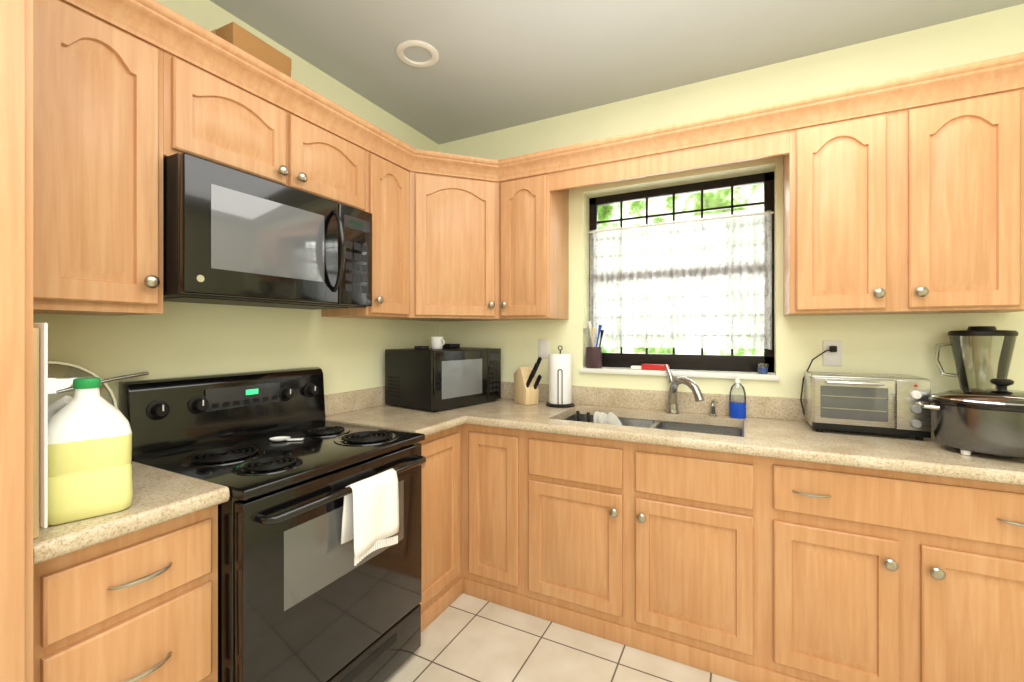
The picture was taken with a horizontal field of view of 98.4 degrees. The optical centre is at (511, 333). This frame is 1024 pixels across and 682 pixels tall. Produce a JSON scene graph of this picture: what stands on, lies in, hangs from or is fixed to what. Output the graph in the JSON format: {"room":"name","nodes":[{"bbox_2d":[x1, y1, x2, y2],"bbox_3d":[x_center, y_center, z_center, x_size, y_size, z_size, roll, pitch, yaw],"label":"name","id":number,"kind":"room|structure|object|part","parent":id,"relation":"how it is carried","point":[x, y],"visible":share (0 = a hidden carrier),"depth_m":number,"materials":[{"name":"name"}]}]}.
{"room":"kitchen","nodes":[
{"label":"kitchen","id":0,"kind":"room"},
{"bbox_2d":[33,0,438,408],"bbox_3d":[-1.491,0.010,1.309,0.160,2.630,4.600,0,0,27],"label":"wall","id":1,"kind":"structure","parent":0,"point":[179,339],"depth_m":1.83,"materials":[{"name":"yellow paint"}]},
{"bbox_2d":[33,0,166,315],"bbox_3d":[-1.244,-0.468,1.262,0.318,0.815,0.304,0,0,27],"label":"upper cabinet","id":2,"kind":"object","parent":1,"relation":"attached to","point":[99,70],"depth_m":1.18,"materials":[{"name":"brown wood"}]},
{"bbox_2d":[165,32,368,211],"bbox_3d":[-0.988,-0.708,1.758,0.318,0.335,0.811,0,0,27],"label":"upper cabinet","id":3,"kind":"object","parent":1,"relation":"attached to","point":[215,112],"depth_m":1.57,"materials":[{"name":"brown wood"}]},
{"bbox_2d":[210,22,291,76],"bbox_3d":[-1.021,-0.979,1.685,0.240,0.206,0.240,0,0,27],"label":"box","id":4,"kind":"object","parent":3,"relation":"on","point":[237,35],"visible":0.27,"depth_m":1.60,"materials":[{"name":"brown cardboard"}]},
{"bbox_2d":[163,152,371,309],"bbox_3d":[-0.937,-0.326,1.705,0.453,0.423,0.752,0,0,27],"label":"over-the-range microwave","id":5,"kind":"object","parent":3,"relation":"attached to","point":[232,236],"visible":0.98,"depth_m":1.50,"materials":[{"name":"black plastic"}]},
{"bbox_2d":[324,386,384,415],"bbox_3d":[-0.985,0.357,2.090,0.020,0.104,2.142,0,0,27],"label":"backsplash","id":6,"kind":"structure","parent":1,"relation":"attached to","point":[364,398],"depth_m":2.35,"materials":[{"name":"beige stone"}]},
{"bbox_2d":[322,140,412,319],"bbox_3d":[-0.733,-0.480,2.254,0.318,0.790,0.305,0,0,27],"label":"upper cabinet","id":7,"kind":"object","parent":1,"relation":"attached to","point":[390,175],"depth_m":2.17,"materials":[{"name":"brown wood"}]},
{"bbox_2d":[413,154,502,320],"bbox_3d":[-0.370,-0.480,2.608,0.638,0.790,0.658,0,0,27],"label":"upper cabinet","id":8,"kind":"object","parent":1,"relation":"attached to","point":[455,196],"depth_m":2.39,"materials":[{"name":"brown wood"}]},
{"bbox_2d":[385,593,737,681],"bbox_3d":[0.180,1.355,0.447,4.200,0.060,4.600,0,0,27],"label":"floor","id":9,"kind":"structure","parent":0,"point":[466,638],"depth_m":1.82,"materials":[{"name":"beige tile"}]},
{"bbox_2d":[0,0,32,681],"bbox_3d":[-1.387,0.125,0.610,0.662,2.400,0.853,0,0,27],"label":"pantry cabinet","id":10,"kind":"object","parent":9,"relation":"on","point":[16,340],"visible":1,"depth_m":0.81,"materials":[{"name":"brown wood"}]},
{"bbox_2d":[33,493,229,681],"bbox_3d":[-1.133,0.888,1.171,0.598,0.875,0.364,0,0,27],"label":"base cabinet","id":11,"kind":"object","parent":9,"relation":"on","point":[142,606],"depth_m":1.02,"materials":[{"name":"brown wood"}]},
{"bbox_2d":[33,461,228,567],"bbox_3d":[-1.124,0.429,1.164,0.621,0.040,0.367,0,0,27],"label":"countertop","id":12,"kind":"structure","parent":11,"relation":"on","point":[160,496],"depth_m":1.04,"materials":[{"name":"beige stone"}]},
{"bbox_2d":[33,328,38,538],"bbox_3d":[-1.130,0.198,0.972,0.410,0.420,0.016,0,0,27],"label":"cutting board","id":13,"kind":"object","parent":12,"relation":"on","point":[35,432],"visible":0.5,"depth_m":0.88,"materials":[{"name":"brown wood"}]},
{"bbox_2d":[33,323,47,527],"bbox_3d":[-1.025,0.183,0.931,0.215,0.410,0.006,0,0,27],"label":"cutting board","id":14,"kind":"object","parent":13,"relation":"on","point":[43,425],"visible":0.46,"depth_m":0.88,"materials":[{"name":"white plastic"}]},
{"bbox_2d":[48,377,132,525],"bbox_3d":[-0.986,0.256,1.025,0.154,0.305,0.154,0,0,44],"label":"jug","id":15,"kind":"object","parent":12,"relation":"on","point":[89,452],"visible":0.9,"depth_m":0.98,"materials":[{"name":"yellow plastic"}]},
{"bbox_2d":[48,361,148,408],"bbox_3d":[-1.326,0.241,1.325,0.081,0.325,0.421,0,0,27],"label":"strainer","id":16,"kind":"object","parent":12,"relation":"on","point":[103,382],"visible":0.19,"depth_m":1.37,"materials":[{"name":"silver metal"}]},
{"bbox_2d":[119,367,425,681],"bbox_3d":[-0.802,0.736,1.635,0.753,1.154,0.756,0,0,27],"label":"range","id":17,"kind":"object","parent":9,"relation":"on","point":[319,548],"visible":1,"depth_m":1.47,"materials":[{"name":"black metal"}]},
{"bbox_3d":[-0.483,0.619,1.515,0.075,0.265,0.201,0,0,27],"label":"towel hanging handle","id":18,"kind":"part","parent":17,"relation":"part of","materials":[{"name":"white fabric"}]},
{"bbox_2d":[418,424,464,631],"bbox_3d":[-0.599,0.888,2.209,0.598,0.875,0.442,0,0,27],"label":"base cabinet","id":19,"kind":"object","parent":9,"relation":"on","point":[443,471],"depth_m":2.09,"materials":[{"name":"brown wood"}]},
{"bbox_2d":[325,408,464,435],"bbox_3d":[-0.600,0.429,2.180,0.621,0.040,0.388,0,0,27],"label":"countertop","id":20,"kind":"structure","parent":19,"relation":"on","point":[400,419],"depth_m":2.11,"materials":[{"name":"beige stone"}]},
{"bbox_2d":[469,424,524,612],"bbox_3d":[0.052,0.888,2.425,0.305,0.875,0.598,0,0,27],"label":"base cabinet","id":21,"kind":"object","parent":9,"relation":"on","point":[496,455],"depth_m":2.15,"materials":[{"name":"brown wood"}]},
{"bbox_2d":[525,432,768,681],"bbox_3d":[0.628,0.888,2.128,0.990,0.875,0.598,0,0,27],"label":"base cabinet","id":22,"kind":"object","parent":9,"relation":"on","point":[747,538],"depth_m":1.82,"materials":[{"name":"brown wood"}]},
{"bbox_2d":[769,460,1023,681],"bbox_3d":[1.457,0.888,1.700,0.877,0.875,0.598,0,0,27],"label":"base cabinet","id":23,"kind":"object","parent":9,"relation":"on","point":[874,576],"depth_m":1.47,"materials":[{"name":"brown wood"}]},
{"bbox_2d":[377,399,1023,487],"bbox_3d":[0.625,0.429,2.116,2.858,0.040,0.621,0,0,27],"label":"countertop","id":24,"kind":"structure","parent":23,"relation":"on","point":[771,439],"depth_m":1.69,"materials":[{"name":"beige stone"}]},
{"bbox_2d":[385,347,500,411],"bbox_3d":[-0.394,0.248,2.611,0.412,0.320,0.551,0,0,37],"label":"microwave","id":25,"kind":"object","parent":24,"relation":"on","point":[433,380],"depth_m":2.42,"materials":[{"name":"black plastic"}]},
{"bbox_2d":[414,337,447,348],"bbox_3d":[-0.471,0.052,2.527,0.166,0.070,0.091,0,0,-24],"label":"cup","id":26,"kind":"object","parent":25,"relation":"on","point":[437,342],"depth_m":2.52,"materials":[{"name":"white ceramic"}]},
{"bbox_2d":[514,357,541,404],"bbox_3d":[0.099,0.270,2.574,0.090,0.277,0.195,0,0,-31],"label":"knife block","id":27,"kind":"object","parent":24,"relation":"on","point":[526,388],"visible":1,"depth_m":2.55,"materials":[{"name":"brown wood"}]},
{"bbox_2d":[546,346,574,407],"bbox_3d":[0.275,0.237,2.519,0.164,0.341,0.164,0,0,27],"label":"paper towel holder","id":28,"kind":"object","parent":24,"relation":"on","point":[560,379],"visible":1,"depth_m":2.46,"materials":[{"name":"white paper"}]},
{"bbox_2d":[545,400,748,435],"bbox_3d":[0.639,0.523,2.123,0.852,0.264,0.412,0,0,27],"label":"sink","id":29,"kind":"object","parent":24,"relation":"in","point":[719,423],"depth_m":2.25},
{"bbox_2d":[665,364,720,411],"bbox_3d":[0.884,0.284,2.202,0.259,0.249,0.184,0,0,27],"label":"faucet","id":30,"kind":"object","parent":24,"relation":"on","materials":[{"name":"silver metal"}]},
{"bbox_2d":[708,399,718,416],"bbox_3d":[1.000,0.366,2.194,0.046,0.084,0.067,0,0,27],"label":"soap dispenser","id":31,"kind":"object","parent":24,"relation":"on","point":[713,404],"depth_m":2.21,"materials":[{"name":"silver metal"}]},
{"bbox_2d":[729,375,746,418],"bbox_3d":[1.098,0.306,2.151,0.074,0.205,0.044,0,0,27],"label":"dish soap bottle","id":32,"kind":"object","parent":24,"relation":"on","point":[737,410],"depth_m":2.14,"materials":[{"name":"blue plastic"}]},
{"bbox_2d":[805,371,930,439],"bbox_3d":[1.460,0.290,1.840,0.380,0.235,0.271,0,0,27],"label":"toaster oven","id":33,"kind":"object","parent":24,"relation":"on","point":[869,403],"visible":0.98,"depth_m":1.75,"materials":[{"name":"silver metal"}]},
{"bbox_2d":[916,378,1023,458],"bbox_3d":[1.659,0.280,1.494,0.437,0.256,0.306,0,0,27],"label":"slow cooker","id":34,"kind":"object","parent":24,"relation":"on","point":[989,421],"visible":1,"depth_m":1.46,"materials":[{"name":"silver metal"}]},
{"bbox_2d":[934,326,1017,388],"bbox_3d":[1.803,0.189,1.714,0.214,0.438,0.188,0,0,27],"label":"blender","id":35,"kind":"object","parent":24,"relation":"on","point":[1008,342],"visible":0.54,"depth_m":1.69,"materials":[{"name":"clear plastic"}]},
{"bbox_2d":[210,0,1023,143],"bbox_3d":[0.180,-1.335,0.447,4.200,0.060,4.600,0,0,27],"label":"ceiling","id":36,"kind":"structure","parent":0,"point":[501,64],"depth_m":1.97,"materials":[{"name":"paint"}]},
{"bbox_2d":[396,40,438,67],"bbox_3d":[-0.440,-1.328,2.061,0.196,0.070,0.196,0,0,27],"label":"recessed light","id":37,"kind":"object","parent":36,"relation":"in","point":[404,45],"visible":0.69,"depth_m":2.04,"materials":[{"name":"white"}]},
{"bbox_2d":[439,4,1023,420],"bbox_3d":[1.209,0.010,2.291,4.060,2.630,0.220,0,0,27],"label":"wall","id":38,"kind":"structure","parent":0,"point":[904,344],"depth_m":2.13,"materials":[{"name":"yellow paint"}]},
{"bbox_2d":[413,148,496,171],"bbox_3d":[-0.301,-0.524,2.393,0.302,0.853,0.319,0,0,27],"label":"crown molding","id":39,"kind":"structure","parent":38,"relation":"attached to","point":[418,154],"depth_m":2.31,"materials":[{"name":"brown wood"}]},
{"bbox_2d":[409,148,500,171],"bbox_3d":[-0.303,-0.524,2.401,0.313,0.853,0.330,0,0,27],"label":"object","id":40,"kind":"object","parent":38,"relation":"attached to","point":[410,149],"depth_m":2.35,"materials":[{"name":"brown wood"}]},
{"bbox_2d":[497,164,572,319],"bbox_3d":[0.127,-0.480,2.543,0.305,0.790,0.318,0,0,27],"label":"upper cabinet","id":41,"kind":"object","parent":38,"relation":"attached to","point":[533,203],"depth_m":2.41,"materials":[{"name":"brown wood"}]},
{"bbox_2d":[538,339,548,357],"bbox_3d":[0.192,0.089,2.686,0.072,0.116,0.007,0,0,27],"label":"switch plate","id":42,"kind":"object","parent":38,"relation":"attached to","point":[543,348],"visible":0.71,"depth_m":2.68,"materials":[{"name":"white plastic"}]},
{"bbox_2d":[580,367,778,380],"bbox_3d":[0.867,0.212,2.401,0.994,0.026,0.147,0,0,27],"label":"window sill","id":43,"kind":"structure","parent":38,"relation":"attached to","point":[711,374],"depth_m":2.32,"materials":[{"name":"white paint"}]},
{"bbox_2d":[584,321,603,367],"bbox_3d":[0.478,0.062,2.575,0.122,0.272,0.092,0,0,27],"label":"utensil crock","id":44,"kind":"object","parent":43,"relation":"on","point":[593,357],"visible":0.98,"depth_m":2.55,"materials":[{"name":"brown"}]},
{"bbox_2d":[631,364,668,369],"bbox_3d":[0.762,0.182,2.450,0.200,0.030,0.055,0,0,27],"label":"box","id":45,"kind":"object","parent":43,"relation":"on","point":[652,367],"visible":0.81,"depth_m":2.42,"materials":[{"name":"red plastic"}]},
{"bbox_2d":[756,363,768,373],"bbox_3d":[1.248,0.172,2.203,0.054,0.050,0.054,0,0,27],"label":"cup","id":46,"kind":"object","parent":43,"relation":"on","point":[762,370],"visible":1,"depth_m":2.19,"materials":[{"name":"blue glass"}]},
{"bbox_2d":[588,211,773,232],"bbox_3d":[0.888,-0.610,2.443,0.962,0.010,0.010,0,0,27],"label":"curtain rod","id":47,"kind":"object","parent":38,"relation":"attached to","point":[684,221],"visible":0.94,"depth_m":2.39,"materials":[{"name":"white plastic"}]},
{"bbox_2d":[590,210,771,349],"bbox_3d":[0.888,-0.271,2.443,0.946,0.703,0.037,0,0,27],"label":"cafe curtain","id":48,"kind":"object","parent":47,"relation":"hanging from","point":[678,283],"visible":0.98,"depth_m":2.41,"materials":[{"name":"white fabric"}]},
{"bbox_2d":[589,172,773,372],"bbox_3d":[0.908,-0.313,2.483,0.970,1.024,0.044,0,0,27],"label":"window","id":49,"kind":"structure","parent":38,"relation":"in","point":[719,362],"depth_m":2.43,"materials":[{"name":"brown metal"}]},
{"bbox_2d":[501,382,933,431],"bbox_3d":[0.772,0.357,2.379,2.838,0.104,0.020,0,0,27],"label":"backsplash","id":50,"kind":"structure","parent":38,"relation":"attached to","point":[773,408],"depth_m":2.35,"materials":[{"name":"beige stone"}]},
{"bbox_2d":[800,341,841,415],"bbox_3d":[1.419,0.218,2.031,0.164,0.374,0.047,0,0,27],"label":"outlet","id":51,"kind":"object","parent":38,"relation":"attached to","point":[832,353],"visible":1,"depth_m":2.03,"materials":[{"name":"white plastic"}]},
{"bbox_2d":[781,96,904,315],"bbox_3d":[1.382,-0.480,1.897,0.349,0.790,0.318,0,0,27],"label":"upper cabinet","id":52,"kind":"object","parent":38,"relation":"attached to","point":[844,168],"depth_m":1.75,"materials":[{"name":"brown wood"}]},
{"bbox_2d":[905,72,1023,313],"bbox_3d":[1.724,-0.480,1.720,0.421,0.790,0.318,0,0,27],"label":"upper cabinet","id":53,"kind":"object","parent":38,"relation":"attached to","point":[905,194],"depth_m":1.59,"materials":[{"name":"brown wood"}]},
{"label":"outside","id":54,"kind":"structure","parent":0,"visible":0},
{"bbox_2d":[598,184,763,355],"bbox_3d":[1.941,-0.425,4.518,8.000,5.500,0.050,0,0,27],"label":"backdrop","id":55,"kind":"structure","parent":54,"point":[668,204],"depth_m":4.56,"materials":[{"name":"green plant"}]}
]}

